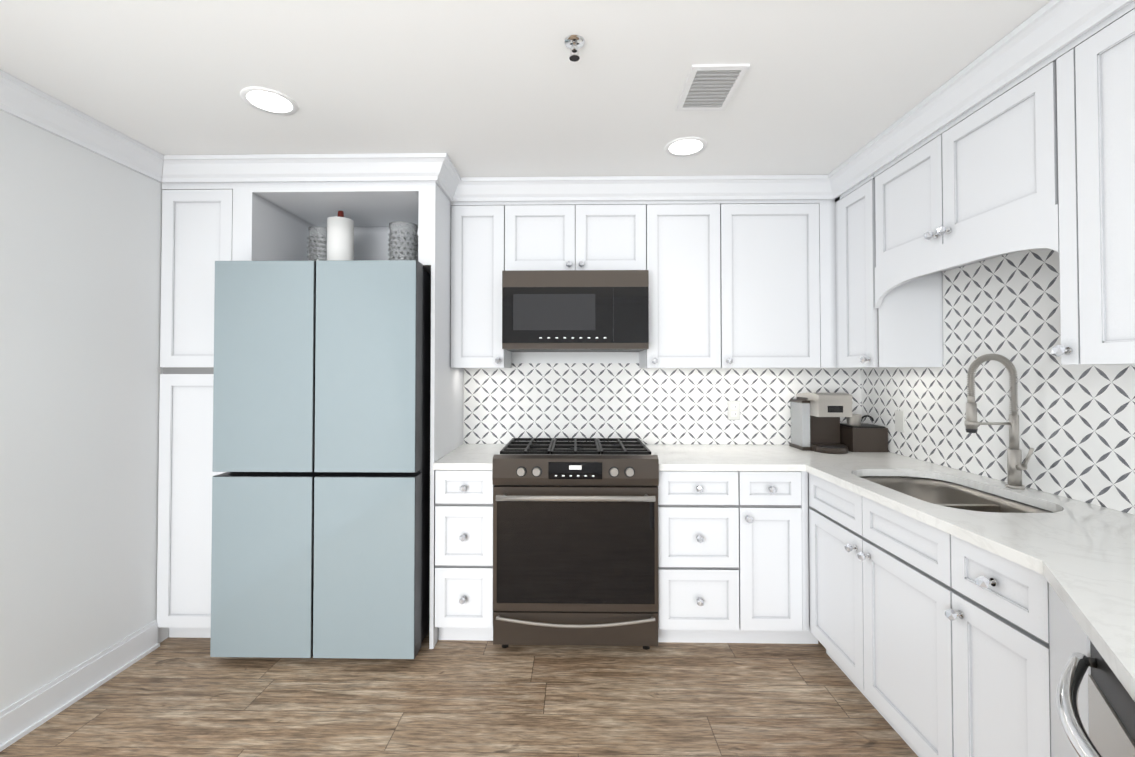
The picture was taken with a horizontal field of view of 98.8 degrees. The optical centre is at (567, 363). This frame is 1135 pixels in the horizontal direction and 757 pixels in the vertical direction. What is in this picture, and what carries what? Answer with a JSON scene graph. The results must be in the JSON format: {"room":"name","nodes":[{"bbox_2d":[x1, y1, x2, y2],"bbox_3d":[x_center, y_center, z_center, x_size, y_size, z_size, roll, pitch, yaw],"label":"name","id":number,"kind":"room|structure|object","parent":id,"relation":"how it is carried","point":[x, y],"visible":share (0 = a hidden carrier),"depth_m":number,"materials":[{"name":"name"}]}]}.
{"room":"kitchen","nodes":[
{"label":"kitchen","id":0,"kind":"room"},
{"bbox_2d":[0,110,168,710],"bbox_3d":[-2.165,0.164,0.604,0.120,2.450,5.220,0,-1,1],"label":"wall","id":1,"kind":"structure","parent":0,"point":[80,284],"depth_m":2.05,"materials":[{"name":"paint"}]},
{"bbox_2d":[0,620,159,751],"bbox_3d":[-2.094,1.318,0.269,0.029,0.133,4.346,0,-1,1],"label":"baseboard","id":2,"kind":"structure","parent":1,"relation":"attached to","point":[27,714],"depth_m":2.00,"materials":[{"name":"white wood"}]},
{"bbox_2d":[0,69,163,182],"bbox_3d":[-2.071,-1.010,0.307,0.076,0.108,4.348,0,-1,1],"label":"crown molding","id":3,"kind":"structure","parent":1,"relation":"attached to","point":[23,100],"depth_m":1.97,"materials":[{"name":"white wood"}]},
{"bbox_2d":[0,631,917,756],"bbox_3d":[-0.160,1.439,0.548,4.130,0.100,5.220,0,-1,1],"label":"floor","id":4,"kind":"structure","parent":0,"point":[178,697],"depth_m":2.00,"materials":[{"name":"brown wood"}]},
{"bbox_2d":[157,180,308,637],"bbox_3d":[-1.869,0.254,2.771,0.387,2.340,0.626,0,-1,1],"label":"tall cabinet","id":5,"kind":"object","parent":4,"relation":"on","point":[205,222],"depth_m":2.47,"materials":[{"name":"grey wood"}]},
{"bbox_2d":[210,260,430,658],"bbox_3d":[-1.188,0.469,2.649,0.963,1.905,0.728,0,-1,1],"label":"refrigerator","id":6,"kind":"object","parent":4,"relation":"on","point":[321,460],"visible":0.88,"depth_m":2.29,"materials":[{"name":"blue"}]},
{"bbox_2d":[307,226,326,260],"bbox_3d":[-1.387,-0.630,2.734,0.137,0.245,0.137,0,-1,1],"label":"glass vase","id":7,"kind":"object","parent":6,"relation":"on","point":[317,245],"visible":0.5,"depth_m":2.68,"materials":[{"name":"white"}]},
{"bbox_2d":[327,211,353,260],"bbox_3d":[-1.256,-0.676,2.692,0.150,0.335,0.150,0,-1,1],"label":"paper towel roll","id":8,"kind":"object","parent":6,"relation":"on","point":[340,236],"visible":0.65,"depth_m":2.64,"materials":[{"name":"white paper"}]},
{"bbox_2d":[388,221,417,260],"bbox_3d":[-0.912,-0.638,2.705,0.163,0.260,0.163,0,-1,1],"label":"glass vase","id":9,"kind":"object","parent":6,"relation":"on","point":[403,242],"visible":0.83,"depth_m":2.64,"materials":[{"name":"white"}]},
{"bbox_2d":[429,468,493,648],"bbox_3d":[-0.511,0.978,2.735,0.295,0.891,0.626,0,-1,1],"label":"base cabinet","id":10,"kind":"object","parent":4,"relation":"on","point":[461,503],"depth_m":2.43,"materials":[{"name":"grey wood"}]},
{"bbox_2d":[433,444,505,471],"bbox_3d":[-0.512,0.514,2.731,0.297,0.033,0.652,0,-1,1],"label":"countertop","id":11,"kind":"structure","parent":10,"relation":"on","point":[466,457],"depth_m":2.51,"materials":[{"name":"white stone"}]},
{"bbox_2d":[492,438,658,649],"bbox_3d":[0.043,0.938,2.652,0.806,0.968,0.722,0,-1,1],"label":"range oven","id":12,"kind":"object","parent":4,"relation":"on","point":[575,541],"visible":1,"depth_m":2.36,"materials":[{"name":"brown metal"}]},
{"bbox_2d":[657,472,756,642],"bbox_3d":[0.684,0.977,2.714,0.462,0.891,0.626,0,-1,1],"label":"base cabinet","id":13,"kind":"object","parent":4,"relation":"on","point":[702,598],"depth_m":2.41,"materials":[{"name":"grey wood"}]},
{"bbox_2d":[645,444,1134,756],"bbox_3d":[1.114,0.495,1.516,1.370,0.033,3.023,0,-1,1],"label":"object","id":14,"kind":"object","parent":13,"relation":"on","point":[961,630],"depth_m":1.62,"materials":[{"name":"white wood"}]},
{"bbox_2d":[789,393,852,453],"bbox_3d":[1.469,0.332,2.825,0.236,0.333,0.305,0,-1,1],"label":"coffee maker","id":15,"kind":"object","parent":14,"relation":"on","point":[815,422],"visible":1,"depth_m":2.80,"materials":[{"name":"grey plastic"}]},
{"bbox_2d":[840,414,887,451],"bbox_3d":[1.703,0.396,2.827,0.195,0.205,0.190,0,-1,1],"label":"caddy","id":16,"kind":"object","parent":14,"relation":"on","point":[856,435],"visible":0.79,"depth_m":2.73,"materials":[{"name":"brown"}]},
{"bbox_2d":[853,472,1064,511],"bbox_3d":[1.472,0.608,1.912,0.481,0.204,0.746,0,-1,1],"label":"sink","id":17,"kind":"object","parent":14,"relation":"in","point":[957,495],"depth_m":2.11,"materials":[{"name":"silver metal"}]},
{"bbox_2d":[961,352,1036,487],"bbox_3d":[1.669,0.222,1.879,0.211,0.524,0.108,0,-1,1],"label":"faucet","id":18,"kind":"object","parent":14,"relation":"on","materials":[{"name":"silver metal"}]},
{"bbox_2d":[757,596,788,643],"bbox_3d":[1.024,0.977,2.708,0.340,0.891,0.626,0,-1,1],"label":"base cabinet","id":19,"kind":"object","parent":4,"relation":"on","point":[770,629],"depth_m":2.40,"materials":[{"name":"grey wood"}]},
{"bbox_2d":[1056,641,1134,756],"bbox_3d":[1.035,0.950,0.553,0.664,0.878,0.597,-1,-1,34],"label":"dishwasher","id":20,"kind":"object","parent":4,"relation":"on","point":[1111,704],"visible":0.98,"depth_m":0.83,"materials":[{"name":"grey metal"}]},
{"bbox_2d":[0,0,1050,176],"bbox_3d":[-0.160,-1.111,0.589,4.130,0.100,5.220,0,-1,1],"label":"ceiling","id":21,"kind":"structure","parent":0,"point":[489,88],"depth_m":1.74,"materials":[{"name":"white paint"}]},
{"bbox_2d":[240,87,297,114],"bbox_3d":[-1.178,-1.036,1.926,0.196,0.006,0.196,0,-1,1],"label":"recessed light","id":22,"kind":"object","parent":21,"relation":"in","point":[271,101],"visible":1,"depth_m":1.92,"materials":[{"name":"white plastic"}]},
{"bbox_2d":[564,35,584,61],"bbox_3d":[0.023,-1.018,1.579,0.068,0.054,0.068,0,-1,1],"label":"sprinkler head","id":23,"kind":"object","parent":21,"relation":"attached to","point":[573,43],"visible":1,"depth_m":1.57},
{"bbox_2d":[665,137,706,156],"bbox_3d":[0.563,-1.030,2.315,0.196,0.006,0.196,0,-1,1],"label":"recessed light","id":24,"kind":"object","parent":21,"relation":"in","point":[687,146],"visible":1,"depth_m":2.31,"materials":[{"name":"white plastic"}]},
{"bbox_2d":[675,64,749,110],"bbox_3d":[0.538,-1.037,1.839,0.200,0.008,0.290,0,-1,1],"label":"ceiling vent","id":25,"kind":"object","parent":21,"relation":"in","point":[710,87],"visible":1,"depth_m":1.81,"materials":[{"name":"white metal"}]},
{"bbox_2d":[463,352,638,372],"bbox_3d":[-0.124,0.204,3.118,3.870,2.450,0.120,0,-1,1],"label":"wall","id":26,"kind":"structure","parent":0,"point":[517,357],"depth_m":3.06,"materials":[{"name":"paint"}]},
{"bbox_2d":[445,196,512,371],"bbox_3d":[-0.506,-0.444,2.908,0.305,0.940,0.326,0,-1,1],"label":"upper cabinet","id":27,"kind":"object","parent":26,"relation":"attached to","point":[473,309],"depth_m":2.75,"materials":[{"name":"grey wood"}]},
{"bbox_2d":[505,196,648,270],"bbox_3d":[0.046,-0.707,2.902,0.800,0.415,0.326,0,-1,1],"label":"upper cabinet","id":28,"kind":"object","parent":26,"relation":"attached to","point":[542,232],"depth_m":2.74,"materials":[{"name":"grey wood"}]},
{"bbox_2d":[502,270,648,351],"bbox_3d":[0.045,-0.284,2.823,0.784,0.424,0.440,0,-1,1],"label":"over-the-range microwave","id":29,"kind":"object","parent":28,"relation":"attached to","point":[575,310],"visible":1,"depth_m":2.60,"materials":[{"name":"black"}]},
{"bbox_2d":[637,196,736,371],"bbox_3d":[0.684,-0.445,2.886,0.476,0.940,0.326,0,-1,1],"label":"upper cabinet","id":30,"kind":"object","parent":26,"relation":"attached to","point":[693,239],"depth_m":2.73,"materials":[{"name":"grey wood"}]},
{"bbox_2d":[728,401,739,419],"bbox_3d":[1.034,0.290,3.023,0.076,0.121,0.008,0,-1,1],"label":"electrical outlet plate","id":31,"kind":"object","parent":26,"relation":"attached to","point":[733,410],"depth_m":3.02,"materials":[{"name":"white plastic"}]},
{"bbox_2d":[737,196,824,371],"bbox_3d":[1.106,-0.445,2.879,0.611,0.940,0.326,0,-1,1],"label":"upper cabinet","id":32,"kind":"object","parent":26,"relation":"attached to","point":[781,239],"depth_m":2.72,"materials":[{"name":"grey wood"}]},
{"bbox_2d":[942,253,1009,360],"bbox_3d":[1.844,0.163,0.533,0.120,2.450,5.220,0,-1,1],"label":"wall","id":33,"kind":"structure","parent":0,"point":[1009,253],"depth_m":2.36,"materials":[{"name":"paint"}]},
{"bbox_2d":[825,196,840,371],"bbox_3d":[1.659,-0.445,2.844,0.326,0.940,0.376,0,-1,1],"label":"upper cabinet","id":34,"kind":"object","parent":33,"relation":"attached to","point":[832,261],"depth_m":2.71,"materials":[{"name":"grey wood"}]},
{"bbox_2d":[837,172,948,371],"bbox_3d":[1.653,-0.450,2.531,0.326,0.940,0.350,0,-1,1],"label":"upper cabinet","id":35,"kind":"object","parent":33,"relation":"attached to","point":[889,323],"depth_m":2.37,"materials":[{"name":"grey wood"}]},
{"bbox_2d":[895,410,904,432],"bbox_3d":[1.811,0.315,2.651,0.006,0.115,0.070,0,-1,1],"label":"electrical outlet plate","id":36,"kind":"object","parent":33,"relation":"attached to","point":[899,415],"depth_m":2.65,"materials":[{"name":"white plastic"}]},
{"bbox_2d":[873,44,1056,275],"bbox_3d":[1.642,-0.691,1.907,0.326,0.478,0.895,0,-1,1],"label":"upper cabinet","id":37,"kind":"object","parent":33,"relation":"attached to","point":[980,185],"depth_m":1.76,"materials":[{"name":"grey wood"}]},
{"bbox_2d":[1049,0,1134,367],"bbox_3d":[1.626,-0.474,1.016,0.326,0.940,0.880,0,-1,1],"label":"upper cabinet","id":38,"kind":"object","parent":33,"relation":"attached to","point":[1092,232],"depth_m":1.35,"materials":[{"name":"grey wood"}]}
]}

